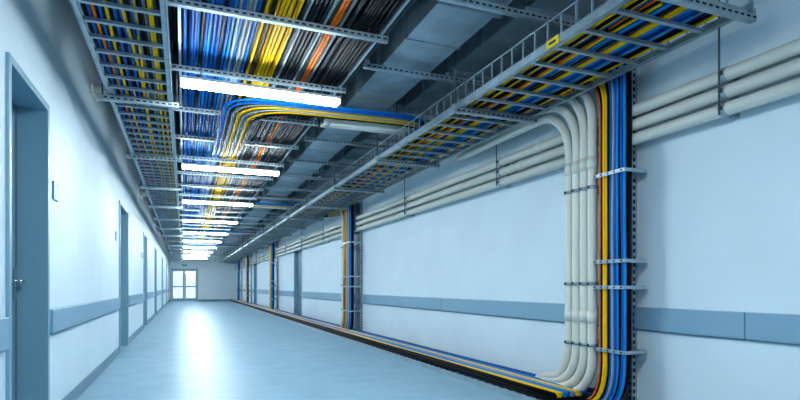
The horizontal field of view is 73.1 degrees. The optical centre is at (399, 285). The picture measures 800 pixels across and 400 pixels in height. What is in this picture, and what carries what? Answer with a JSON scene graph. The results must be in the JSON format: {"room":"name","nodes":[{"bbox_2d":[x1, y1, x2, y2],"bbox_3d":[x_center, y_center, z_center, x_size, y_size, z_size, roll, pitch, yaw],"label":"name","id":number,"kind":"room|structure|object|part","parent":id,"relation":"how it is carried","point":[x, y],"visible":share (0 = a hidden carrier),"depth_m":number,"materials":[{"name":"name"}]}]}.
{"room":"service corridor","nodes":[
{"label":"service corridor","id":0,"kind":"room"},
{"bbox_2d":[0,0,168,399],"bbox_3d":[-7.348,-0.750,15.639,0.250,3.500,41.500,0,0,-22],"label":"wall","id":1,"kind":"structure","parent":0,"point":[90,166],"depth_m":4.91,"materials":[{"name":"paint"}]},
{"bbox_2d":[12,103,25,399],"bbox_3d":[-2.434,-0.110,3.281,0.116,2.203,0.842,0,0,-22],"label":"leaf","id":2,"kind":"object","parent":1,"relation":"attached to","point":[14,108],"depth_m":3.62,"materials":[{"name":"blue"}]},
{"bbox_3d":[-2.524,-0.015,3.565,0.071,0.210,0.155,0,0,-22],"label":"handle","id":3,"kind":"part","parent":2,"relation":"part of","materials":[{"name":"silver metal"}]},
{"bbox_2d":[6,52,49,399],"bbox_3d":[-2.385,-0.130,3.300,0.233,2.260,0.940,0,0,-22],"label":"frame","id":4,"kind":"object","parent":1,"relation":"attached to","point":[33,112],"visible":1,"depth_m":3.69,"materials":[{"name":"blue paint"}]},
{"bbox_2d":[52,181,58,201],"bbox_3d":[-2.551,-0.700,3.999,0.014,0.130,0.160,0,0,-22],"label":"wall sign","id":5,"kind":"object","parent":1,"relation":"attached to","point":[55,187],"visible":1,"depth_m":3.97,"materials":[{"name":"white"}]},
{"bbox_2d":[0,289,169,352],"bbox_3d":[-7.217,0.255,15.689,0.030,0.180,41.494,0,0,-22],"label":"trim","id":6,"kind":"structure","parent":1,"relation":"attached to","point":[62,318],"depth_m":4.70,"materials":[{"name":"blue plastic"}]},
{"bbox_2d":[62,300,168,399],"bbox_3d":[-7.227,0.945,15.688,0.012,0.110,41.500,0,0,-22],"label":"baseboard","id":7,"kind":"structure","parent":1,"relation":"attached to","point":[74,394],"depth_m":5.90,"materials":[{"name":"blue plastic"}]},
{"bbox_2d":[119,200,128,346],"bbox_3d":[-4.464,-0.130,8.500,0.233,2.260,1.300,0,0,-22],"label":"frame","id":8,"kind":"object","parent":1,"relation":"attached to","point":[123,212],"visible":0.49,"depth_m":9.08,"materials":[{"name":"blue paint"}]},
{"bbox_2d":[143,232,146,324],"bbox_3d":[-6.340,-0.130,13.189,0.233,2.260,1.200,0,0,-22],"label":"frame","id":9,"kind":"object","parent":1,"relation":"attached to","point":[144,234],"visible":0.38,"depth_m":13.72,"materials":[{"name":"blue paint"}]},
{"bbox_2d":[154,247,156,314],"bbox_3d":[-8.271,-0.130,18.017,0.233,2.260,1.200,0,0,-22],"label":"frame","id":10,"kind":"object","parent":1,"relation":"attached to","point":[155,249],"visible":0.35,"depth_m":18.56,"materials":[{"name":"blue paint"}]},
{"bbox_2d":[162,257,162,307],"bbox_3d":[-10.499,-0.130,23.588,0.233,2.260,1.200,0,0,-22],"label":"frame","id":11,"kind":"object","parent":1,"relation":"attached to","point":[162,257],"visible":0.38,"depth_m":24.14,"materials":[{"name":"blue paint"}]},
{"bbox_2d":[166,263,166,304],"bbox_3d":[-12.839,-0.130,29.437,0.233,2.260,1.200,0,0,-22],"label":"frame","id":12,"kind":"object","parent":1,"relation":"attached to","point":[166,263],"visible":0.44,"depth_m":28.95,"materials":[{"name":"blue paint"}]},
{"bbox_2d":[140,191,238,201],"bbox_3d":[-4.685,-2.020,12.268,2.188,0.110,0.370,0,0,-22],"label":"conduit pipe","id":13,"kind":"object","parent":1,"relation":"attached to","point":[142,193],"visible":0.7,"depth_m":11.93,"materials":[{"name":"white metal"}]},
{"bbox_2d":[90,83,301,119],"bbox_3d":[-2.197,-2.020,6.047,2.188,0.110,0.370,0,0,-22],"label":"conduit pipe","id":14,"kind":"object","parent":1,"relation":"attached to","point":[95,90],"visible":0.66,"depth_m":5.65,"materials":[{"name":"white metal"}]},
{"bbox_2d":[169,249,236,300],"bbox_3d":[-13.030,-0.750,35.823,4.690,3.500,0.200,0,0,-22],"label":"wall","id":15,"kind":"structure","parent":0,"point":[216,280],"depth_m":35.94,"materials":[{"name":"paint"}]},
{"bbox_2d":[171,270,183,300],"bbox_3d":[-14.476,-0.037,35.196,0.770,2.055,0.050,0,0,-22],"label":"leaf","id":16,"kind":"object","parent":15,"relation":"attached to","point":[172,286],"visible":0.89,"depth_m":35.09,"materials":[{"name":"blue paint"}]},
{"bbox_2d":[170,268,197,300],"bbox_3d":[-14.116,-0.070,35.346,1.680,2.140,0.120,0,0,-22],"label":"frame","id":17,"kind":"object","parent":15,"relation":"attached to","point":[170,268],"visible":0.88,"depth_m":35.18,"materials":[{"name":"blue paint"}]},
{"bbox_2d":[184,270,196,300],"bbox_3d":[-13.752,-0.037,35.486,0.770,2.055,0.050,0,0,-22],"label":"leaf","id":18,"kind":"object","parent":15,"relation":"attached to","point":[185,286],"visible":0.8,"depth_m":35.39,"materials":[{"name":"blue paint"}]},
{"bbox_2d":[198,299,229,300],"bbox_3d":[-12.991,0.945,35.724,4.150,0.110,0.012,0,0,-22],"label":"baseboard","id":19,"kind":"structure","parent":15,"relation":"attached to","point":[198,299],"depth_m":35.95,"materials":[{"name":"blue plastic"}]},
{"bbox_2d":[78,0,368,248],"bbox_3d":[-5.287,-2.375,16.464,4.190,0.250,41.500,0,0,-22],"label":"ceiling","id":20,"kind":"structure","parent":0,"point":[91,31],"depth_m":5.72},
{"bbox_2d":[69,0,182,260],"bbox_3d":[-6.861,-2.038,16.211,0.620,0.925,40.200,0,0,-22],"label":"cable tray","id":21,"kind":"object","parent":20,"relation":"hanging from","point":[171,230],"visible":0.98,"depth_m":4.74,"materials":[{"name":"metal"}]},
{"bbox_2d":[83,0,176,223],"bbox_3d":[-6.862,-1.672,16.214,0.419,0.049,39.995,0,0,-22],"label":"cable bundle","id":22,"kind":"object","parent":21,"relation":"on","point":[144,19],"visible":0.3,"depth_m":3.99,"materials":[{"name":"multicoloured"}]},
{"bbox_2d":[167,0,409,257],"bbox_3d":[-5.942,-2.150,16.579,1.520,0.700,40.200,0,0,-22],"label":"cable tray","id":23,"kind":"object","parent":20,"relation":"hanging from","point":[378,37],"visible":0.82,"depth_m":4.92,"materials":[{"name":"metal"}]},
{"bbox_2d":[183,0,400,256],"bbox_3d":[-5.796,-1.867,16.261,1.337,0.049,39.300,0,0,-22],"label":"cable bundle","id":24,"kind":"object","parent":23,"relation":"in","point":[207,42],"visible":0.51,"depth_m":4.42,"materials":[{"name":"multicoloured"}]},
{"bbox_2d":[183,251,212,252],"bbox_3d":[-9.739,-1.710,26.046,1.324,0.180,0.130,0,0,-22],"label":"ceiling light","id":25,"kind":"object","parent":24,"relation":"hanging from","point":[183,251],"visible":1,"depth_m":26.10,"materials":[{"name":"white plastic"}]},
{"bbox_2d":[183,244,215,247],"bbox_3d":[-8.514,-1.710,22.982,1.324,0.180,0.130,0,0,-22],"label":"ceiling light","id":26,"kind":"object","parent":24,"relation":"hanging from","point":[212,244],"visible":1,"depth_m":22.88,"materials":[{"name":"white plastic"}]},
{"bbox_2d":[184,247,215,247],"bbox_3d":[-8.514,-1.638,22.982,1.300,0.036,0.116,0,0,-22],"label":"diffuser","id":27,"kind":"object","parent":26,"relation":"attached to","point":[184,247],"depth_m":22.93,"materials":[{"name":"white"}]},
{"bbox_2d":[183,240,220,242],"bbox_3d":[-7.288,-1.710,19.918,1.324,0.180,0.130,0,0,-22],"label":"ceiling light","id":28,"kind":"object","parent":24,"relation":"hanging from","point":[183,240],"visible":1,"depth_m":19.84,"materials":[{"name":"white plastic"}]},
{"bbox_2d":[183,228,227,234],"bbox_3d":[-6.062,-1.710,16.854,1.324,0.180,0.130,0,0,-22],"label":"ceiling light","id":29,"kind":"object","parent":24,"relation":"hanging from","point":[188,231],"visible":1,"depth_m":16.79,"materials":[{"name":"white plastic"}]},
{"bbox_2d":[183,232,227,234],"bbox_3d":[-6.062,-1.638,16.854,1.300,0.036,0.116,0,0,-22],"label":"diffuser","id":30,"kind":"object","parent":29,"relation":"attached to","point":[215,233],"depth_m":16.82,"materials":[{"name":"white plastic"}]},
{"bbox_2d":[183,215,237,223],"bbox_3d":[-4.837,-1.710,13.790,1.324,0.180,0.130,0,0,-22],"label":"ceiling light","id":31,"kind":"object","parent":24,"relation":"hanging from","point":[189,219],"visible":1,"depth_m":13.75,"materials":[{"name":"white plastic"}]},
{"bbox_2d":[183,220,236,223],"bbox_3d":[-4.837,-1.638,13.790,1.300,0.036,0.116,0,0,-22],"label":"diffuser","id":32,"kind":"object","parent":31,"relation":"attached to","point":[205,221],"depth_m":13.78,"materials":[{"name":"white plastic"}]},
{"bbox_2d":[182,197,252,206],"bbox_3d":[-3.611,-1.710,10.726,1.324,0.180,0.130,0,0,-22],"label":"ceiling light","id":33,"kind":"object","parent":24,"relation":"hanging from","point":[244,203],"visible":1,"depth_m":10.68,"materials":[{"name":"white plastic"}]},
{"bbox_2d":[183,200,251,206],"bbox_3d":[-3.611,-1.638,10.726,1.300,0.036,0.116,0,0,-22],"label":"diffuser","id":34,"kind":"object","parent":33,"relation":"attached to","point":[244,203],"depth_m":10.68,"materials":[{"name":"white plastic"}]},
{"bbox_2d":[181,156,279,175],"bbox_3d":[-2.386,-1.710,7.662,1.324,0.180,0.130,0,0,-22],"label":"ceiling light","id":35,"kind":"object","parent":24,"relation":"hanging from","point":[191,166],"visible":1,"depth_m":7.61,"materials":[{"name":"white plastic"}]},
{"bbox_2d":[182,165,278,175],"bbox_3d":[-2.386,-1.638,7.662,1.300,0.036,0.116,0,0,-22],"label":"diffuser","id":36,"kind":"object","parent":35,"relation":"attached to","point":[193,167],"depth_m":7.63,"materials":[{"name":"white plastic"}]},
{"bbox_2d":[180,66,340,107],"bbox_3d":[-1.161,-1.710,4.598,1.324,0.180,0.130,0,0,-22],"label":"ceiling light","id":37,"kind":"object","parent":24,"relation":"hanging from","point":[192,82],"visible":1,"depth_m":4.54,"materials":[{"name":"white plastic"}]},
{"bbox_2d":[181,79,338,106],"bbox_3d":[-1.161,-1.638,4.598,1.300,0.036,0.116,0,0,-22],"label":"diffuser","id":38,"kind":"object","parent":37,"relation":"attached to","point":[214,85],"depth_m":4.55,"materials":[{"name":"white plastic"}]},
{"bbox_2d":[213,0,512,252],"bbox_3d":[-4.670,-2.143,16.711,0.520,0.415,41.100,0,0,-22],"label":"air duct","id":39,"kind":"object","parent":20,"relation":"hanging from","point":[430,31],"visible":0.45,"depth_m":4.97,"materials":[{"name":"metal"}]},
{"bbox_2d":[209,0,607,256],"bbox_3d":[-4.484,-2.192,17.135,1.520,0.615,38.798,0,0,-22],"label":"support","id":40,"kind":"object","parent":20,"relation":"hanging from","point":[525,13],"visible":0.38,"depth_m":5.00,"materials":[{"name":"metal"}]},
{"bbox_2d":[221,0,606,239],"bbox_3d":[-4.248,-2.154,16.879,1.569,0.152,41.500,0,0,-22],"label":"pipe","id":41,"kind":"object","parent":20,"relation":"hanging from","point":[411,2],"visible":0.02,"depth_m":5.02,"materials":[{"name":"grey metal"}]},
{"bbox_2d":[225,0,607,251],"bbox_3d":[-3.992,-2.192,16.982,0.540,0.335,41.100,0,0,-22],"label":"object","id":42,"kind":"object","parent":20,"relation":"hanging from","point":[496,37],"visible":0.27,"depth_m":5.11,"materials":[{"name":"metal"}]},
{"bbox_2d":[240,95,404,238],"bbox_3d":[-5.017,-2.200,18.548,0.248,0.240,34.194,0,0,-22],"label":"connector","id":43,"kind":"object","parent":42,"relation":"attached to","point":[401,101],"visible":0.04,"depth_m":6.42,"materials":[{"name":"metal"}]},
{"bbox_2d":[220,0,756,262],"bbox_3d":[-4.967,-2.007,19.446,0.860,0.985,35.600,0,0,-22],"label":"cable tray","id":44,"kind":"object","parent":20,"relation":"hanging from","point":[728,13],"visible":0.94,"depth_m":4.69,"materials":[{"name":"metal"}]},
{"bbox_2d":[277,0,717,232],"bbox_3d":[-4.964,-1.617,19.448,0.666,0.049,35.399,0,0,-22],"label":"cable bundle","id":45,"kind":"object","parent":44,"relation":"on","point":[653,32],"visible":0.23,"depth_m":3.95,"materials":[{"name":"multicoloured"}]},
{"bbox_2d":[192,245,239,248],"bbox_3d":[-8.368,-1.768,25.189,2.473,0.238,3.013,0,0,-22],"label":"branch","id":46,"kind":"object","parent":45,"relation":"on","point":[193,245],"visible":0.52,"depth_m":23.84,"materials":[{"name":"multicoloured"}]},
{"bbox_2d":[194,231,260,237],"bbox_3d":[-5.991,-1.768,19.247,2.473,0.238,3.013,0,0,-22],"label":"branch","id":47,"kind":"object","parent":45,"relation":"on","point":[234,232],"visible":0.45,"depth_m":17.99,"materials":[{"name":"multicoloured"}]},
{"bbox_2d":[199,202,301,215],"bbox_3d":[-3.540,-1.768,13.119,2.473,0.238,3.013,0,0,-22],"label":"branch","id":48,"kind":"object","parent":45,"relation":"on","point":[254,204],"visible":0.52,"depth_m":12.01,"materials":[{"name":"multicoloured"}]},
{"bbox_2d":[251,206,297,209],"bbox_3d":[-2.557,-1.835,12.613,1.780,0.114,0.221,0,0,-22],"label":"conduit pipe","id":49,"kind":"object","parent":48,"relation":"on","point":[251,206],"visible":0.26,"depth_m":12.41,"materials":[{"name":"white metal"}]},
{"bbox_2d":[210,98,437,159],"bbox_3d":[-1.033,-1.768,6.851,2.473,0.238,3.013,0,0,-22],"label":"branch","id":50,"kind":"object","parent":45,"relation":"on","point":[276,107],"visible":0.74,"depth_m":5.62,"materials":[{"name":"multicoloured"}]},
{"bbox_2d":[319,118,439,135],"bbox_3d":[-0.050,-1.835,6.345,1.780,0.114,0.221,0,0,-22],"label":"light fixture","id":51,"kind":"object","parent":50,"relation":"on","point":[331,123],"visible":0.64,"depth_m":6.13,"materials":[{"name":"white"}]},
{"bbox_2d":[234,0,799,269],"bbox_3d":[-3.419,-1.788,17.211,0.166,1.425,41.500,0,0,-22],"label":"conduit pipes","id":52,"kind":"object","parent":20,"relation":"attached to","point":[736,86],"visible":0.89,"depth_m":3.93,"materials":[{"name":"white plastic"}]},
{"bbox_2d":[77,301,517,399],"bbox_3d":[-5.297,1.050,16.487,4.790,0.100,41.950,0,0,-22],"label":"floor","id":53,"kind":"structure","parent":0,"point":[190,350],"depth_m":6.63,"materials":[{"name":"plastic"}]},
{"bbox_2d":[228,300,543,399],"bbox_3d":[-4.770,0.970,20.010,0.535,0.060,34.700,0,0,-22],"label":"cable tray","id":54,"kind":"object","parent":53,"relation":"on","point":[512,393],"visible":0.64,"depth_m":6.45,"materials":[{"name":"black metal"}]},
{"bbox_2d":[230,299,593,399],"bbox_3d":[-4.695,0.922,19.824,0.443,0.113,33.100,0,0,-22],"label":"cable bundle","id":55,"kind":"object","parent":54,"relation":"on","point":[527,383],"visible":0.94,"depth_m":6.20,"materials":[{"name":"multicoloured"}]},
{"bbox_2d":[240,0,799,399],"bbox_3d":[-3.226,-0.750,17.288,0.250,3.500,41.500,0,0,-22],"label":"wall","id":56,"kind":"structure","parent":0,"point":[718,200],"depth_m":4.07,"materials":[{"name":"paint"}]},
{"bbox_2d":[237,259,241,299],"bbox_3d":[-10.502,-0.550,34.218,0.588,3.100,3.179,0,0,-25],"label":"cable riser","id":57,"kind":"object","parent":56,"relation":"attached to","point":[238,261],"visible":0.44,"depth_m":32.88,"materials":[{"name":"blue plastic"}]},
{"bbox_2d":[241,255,251,302],"bbox_3d":[-8.645,-0.550,29.575,0.588,3.100,3.179,0,0,-25],"label":"cable riser","id":58,"kind":"object","parent":56,"relation":"attached to","point":[247,285],"visible":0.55,"depth_m":28.23,"materials":[{"name":"blue plastic"}]},
{"bbox_2d":[254,261,255,303],"bbox_3d":[-7.129,-0.130,26.874,0.158,2.260,1.200,0,0,-22],"label":"frame","id":59,"kind":"object","parent":56,"relation":"attached to","point":[255,261],"visible":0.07,"depth_m":27.37,"materials":[{"name":"blue paint"}]},
{"bbox_2d":[256,263,256,303],"bbox_3d":[-7.081,-0.110,26.893,0.045,2.203,1.102,0,0,-22],"label":"leaf","id":60,"kind":"object","parent":56,"relation":"attached to","point":[256,263],"visible":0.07,"depth_m":27.20,"materials":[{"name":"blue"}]},
{"bbox_2d":[262,241,278,309],"bbox_3d":[-5.452,-0.550,21.590,0.588,3.100,3.179,0,0,-25],"label":"cable riser","id":61,"kind":"object","parent":56,"relation":"attached to","point":[271,248],"visible":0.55,"depth_m":20.25,"materials":[{"name":"blue plastic"}]},
{"bbox_2d":[294,246,301,315],"bbox_3d":[-3.118,-0.130,16.847,0.158,2.260,1.200,0,0,-22],"label":"frame","id":62,"kind":"object","parent":56,"relation":"attached to","point":[295,252],"visible":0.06,"depth_m":17.35,"materials":[{"name":"blue paint"}]},
{"bbox_2d":[298,250,300,314],"bbox_3d":[-3.071,-0.110,16.866,0.045,2.203,1.102,0,0,-22],"label":"leaf","id":63,"kind":"object","parent":56,"relation":"attached to","point":[299,251],"visible":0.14,"depth_m":17.07,"materials":[{"name":"blue"}]},
{"bbox_2d":[318,196,362,330],"bbox_3d":[-1.645,-0.550,12.073,0.588,3.100,3.179,0,0,-25],"label":"cable riser","id":64,"kind":"object","parent":56,"relation":"attached to","point":[347,216],"visible":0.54,"depth_m":10.81,"materials":[{"name":"blue plastic"}]},
{"bbox_2d":[333,323,636,399],"bbox_3d":[-3.348,0.945,17.240,0.012,0.110,41.500,0,0,-22],"label":"baseboard","id":65,"kind":"structure","parent":56,"relation":"attached to","point":[624,397],"depth_m":6.37,"materials":[{"name":"blue plastic"}]},
{"bbox_2d":[236,288,799,345],"bbox_3d":[-3.355,0.255,17.233,0.030,0.180,41.494,0,0,-22],"label":"trim","id":66,"kind":"structure","parent":56,"relation":"attached to","point":[774,328],"depth_m":4.03,"materials":[{"name":"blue plastic"}]},
{"bbox_2d":[436,31,646,399],"bbox_3d":[1.059,-0.550,5.321,0.574,3.100,2.917,0,0,-26],"label":"cable riser","id":67,"kind":"object","parent":56,"relation":"attached to","point":[617,286],"visible":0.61,"depth_m":4.26,"materials":[{"name":"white plastic"}]}
]}

